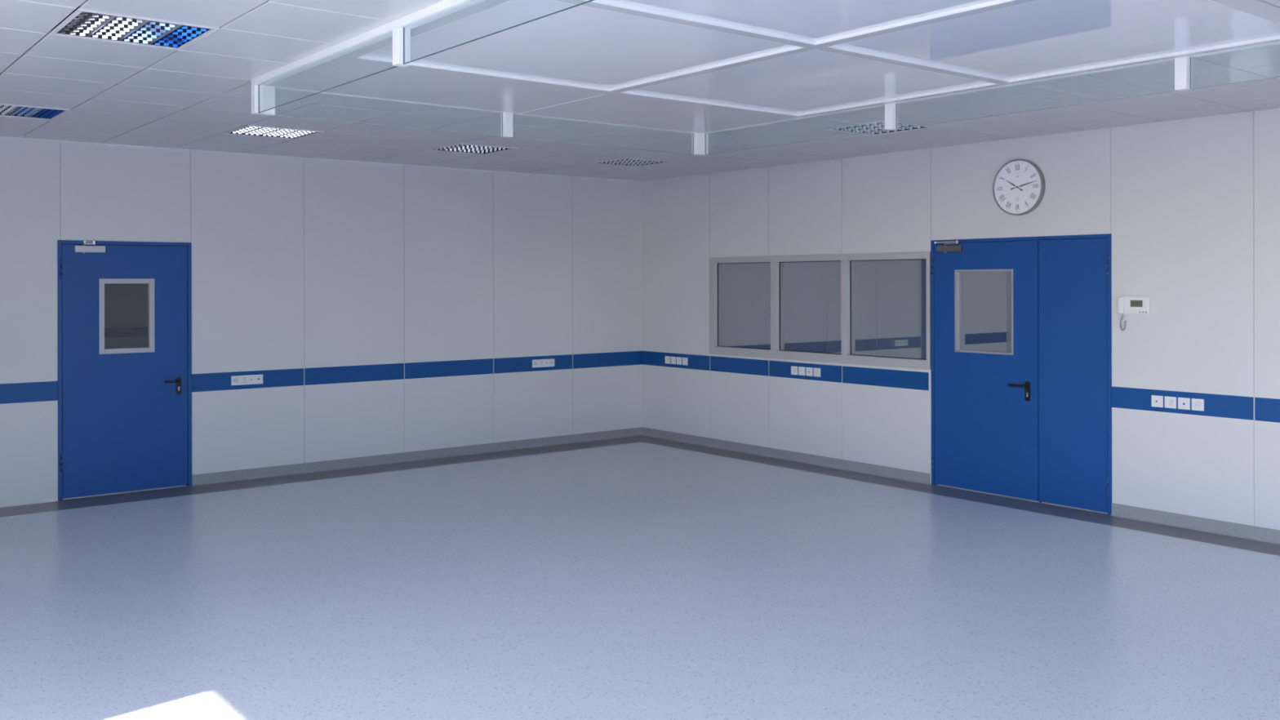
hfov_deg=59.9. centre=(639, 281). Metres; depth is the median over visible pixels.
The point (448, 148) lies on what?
grille
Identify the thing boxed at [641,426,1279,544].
baseboard
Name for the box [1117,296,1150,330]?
intercom
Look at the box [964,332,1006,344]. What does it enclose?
trim
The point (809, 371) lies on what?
outlet
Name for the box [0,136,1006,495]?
wall
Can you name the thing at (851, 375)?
trim
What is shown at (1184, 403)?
outlet
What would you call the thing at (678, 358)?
light switch
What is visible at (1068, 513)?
trim
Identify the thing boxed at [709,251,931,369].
window
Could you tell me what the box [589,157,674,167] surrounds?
ceiling light
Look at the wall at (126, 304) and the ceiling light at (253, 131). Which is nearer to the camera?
the ceiling light at (253, 131)
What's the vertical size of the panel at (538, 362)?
0.084 m
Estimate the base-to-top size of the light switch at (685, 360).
0.083 m
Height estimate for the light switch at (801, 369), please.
0.083 m
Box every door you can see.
[57,240,191,500]
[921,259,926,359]
[930,233,1111,515]
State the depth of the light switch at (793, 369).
10.87 m
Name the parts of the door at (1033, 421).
closer arm, window trim, handle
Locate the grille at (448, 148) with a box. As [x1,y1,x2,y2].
[432,145,510,153]
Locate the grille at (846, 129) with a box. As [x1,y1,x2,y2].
[831,125,924,134]
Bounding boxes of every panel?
[231,374,262,385]
[532,358,554,367]
[894,339,907,346]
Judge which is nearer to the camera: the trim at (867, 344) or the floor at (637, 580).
the floor at (637, 580)
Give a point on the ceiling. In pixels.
(186, 98)
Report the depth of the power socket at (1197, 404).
7.83 m
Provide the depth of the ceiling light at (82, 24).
5.17 m
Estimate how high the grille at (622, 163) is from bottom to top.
0.074 m
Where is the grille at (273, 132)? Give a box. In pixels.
[230,126,315,138]
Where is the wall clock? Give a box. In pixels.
[992,159,1045,215]
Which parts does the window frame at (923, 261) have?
frame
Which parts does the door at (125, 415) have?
closer arm, window trim, handle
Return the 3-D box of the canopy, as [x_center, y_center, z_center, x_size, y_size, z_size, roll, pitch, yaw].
[0.820,-1.055,5.256,3.438,0.198,5.400,0,0,-39]
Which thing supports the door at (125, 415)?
in the wall at (297, 263)
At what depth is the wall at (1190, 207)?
8.58 m
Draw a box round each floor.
[0,442,1279,719]
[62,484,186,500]
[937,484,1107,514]
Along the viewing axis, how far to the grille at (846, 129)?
8.51 m
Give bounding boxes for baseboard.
[0,488,57,507]
[191,426,642,485]
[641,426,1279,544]
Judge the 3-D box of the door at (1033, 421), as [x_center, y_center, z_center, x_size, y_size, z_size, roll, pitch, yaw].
[3.047,0.697,8.990,0.173,2.112,1.627,0,0,-39]
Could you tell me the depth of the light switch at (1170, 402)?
7.98 m
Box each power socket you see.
[813,368,820,377]
[1191,398,1204,411]
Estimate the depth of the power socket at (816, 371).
10.64 m
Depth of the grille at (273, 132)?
8.66 m
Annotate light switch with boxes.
[665,355,670,364]
[671,356,675,364]
[676,356,681,364]
[682,357,688,365]
[791,365,797,374]
[798,366,804,375]
[1164,395,1176,408]
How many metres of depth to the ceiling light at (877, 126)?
8.46 m
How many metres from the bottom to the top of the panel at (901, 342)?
0.084 m
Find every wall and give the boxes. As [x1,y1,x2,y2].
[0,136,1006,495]
[104,283,147,348]
[641,107,1279,529]
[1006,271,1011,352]
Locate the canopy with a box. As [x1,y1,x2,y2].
[251,0,1279,155]
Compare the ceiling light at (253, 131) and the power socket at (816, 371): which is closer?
the ceiling light at (253, 131)
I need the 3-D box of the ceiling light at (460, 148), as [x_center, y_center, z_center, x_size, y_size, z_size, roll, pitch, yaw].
[-1.454,-1.186,9.630,0.581,0.084,0.599,0,0,-39]
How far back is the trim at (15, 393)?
10.66 m
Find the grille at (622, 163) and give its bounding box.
[596,160,666,166]
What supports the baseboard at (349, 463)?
attached to the wall at (297, 263)
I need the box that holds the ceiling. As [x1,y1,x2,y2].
[0,0,1279,181]
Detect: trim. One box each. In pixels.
[0,351,641,404]
[0,435,1279,555]
[104,327,147,337]
[642,351,928,391]
[731,336,920,352]
[960,271,964,349]
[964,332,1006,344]
[1111,386,1279,422]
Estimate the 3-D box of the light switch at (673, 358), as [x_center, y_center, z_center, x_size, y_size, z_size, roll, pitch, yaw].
[0.369,0.871,12.308,0.010,0.083,0.085,0,0,-39]
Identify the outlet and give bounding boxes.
[805,367,813,376]
[1151,395,1163,407]
[1177,397,1190,409]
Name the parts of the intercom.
coiled cord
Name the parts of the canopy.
post, rail, post, border panel, border panel, rail, post, gloss panel, border panel, post, gloss panel, gloss panel, post, rail, border panel, gloss panel, post, border panel, border panel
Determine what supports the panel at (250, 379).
attached to the wall at (297, 263)
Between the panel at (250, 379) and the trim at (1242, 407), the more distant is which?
the panel at (250, 379)
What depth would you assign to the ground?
11.46 m
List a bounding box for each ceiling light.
[0,103,71,120]
[48,5,219,50]
[221,124,324,140]
[426,142,519,155]
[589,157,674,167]
[822,120,935,136]
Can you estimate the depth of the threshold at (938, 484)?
9.02 m
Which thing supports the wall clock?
attached to the wall at (1190, 207)
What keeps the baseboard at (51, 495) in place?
attached to the wall at (297, 263)
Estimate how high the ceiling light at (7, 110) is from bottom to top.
0.084 m
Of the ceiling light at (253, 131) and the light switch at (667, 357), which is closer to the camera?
the ceiling light at (253, 131)
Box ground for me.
[936,484,1106,514]
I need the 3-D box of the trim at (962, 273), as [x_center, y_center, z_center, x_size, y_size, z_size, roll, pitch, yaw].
[4.766,0.294,16.522,0.190,2.912,0.020,0,0,-39]
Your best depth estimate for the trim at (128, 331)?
19.58 m
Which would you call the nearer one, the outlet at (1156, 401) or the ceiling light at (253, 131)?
the outlet at (1156, 401)
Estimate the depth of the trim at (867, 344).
15.08 m

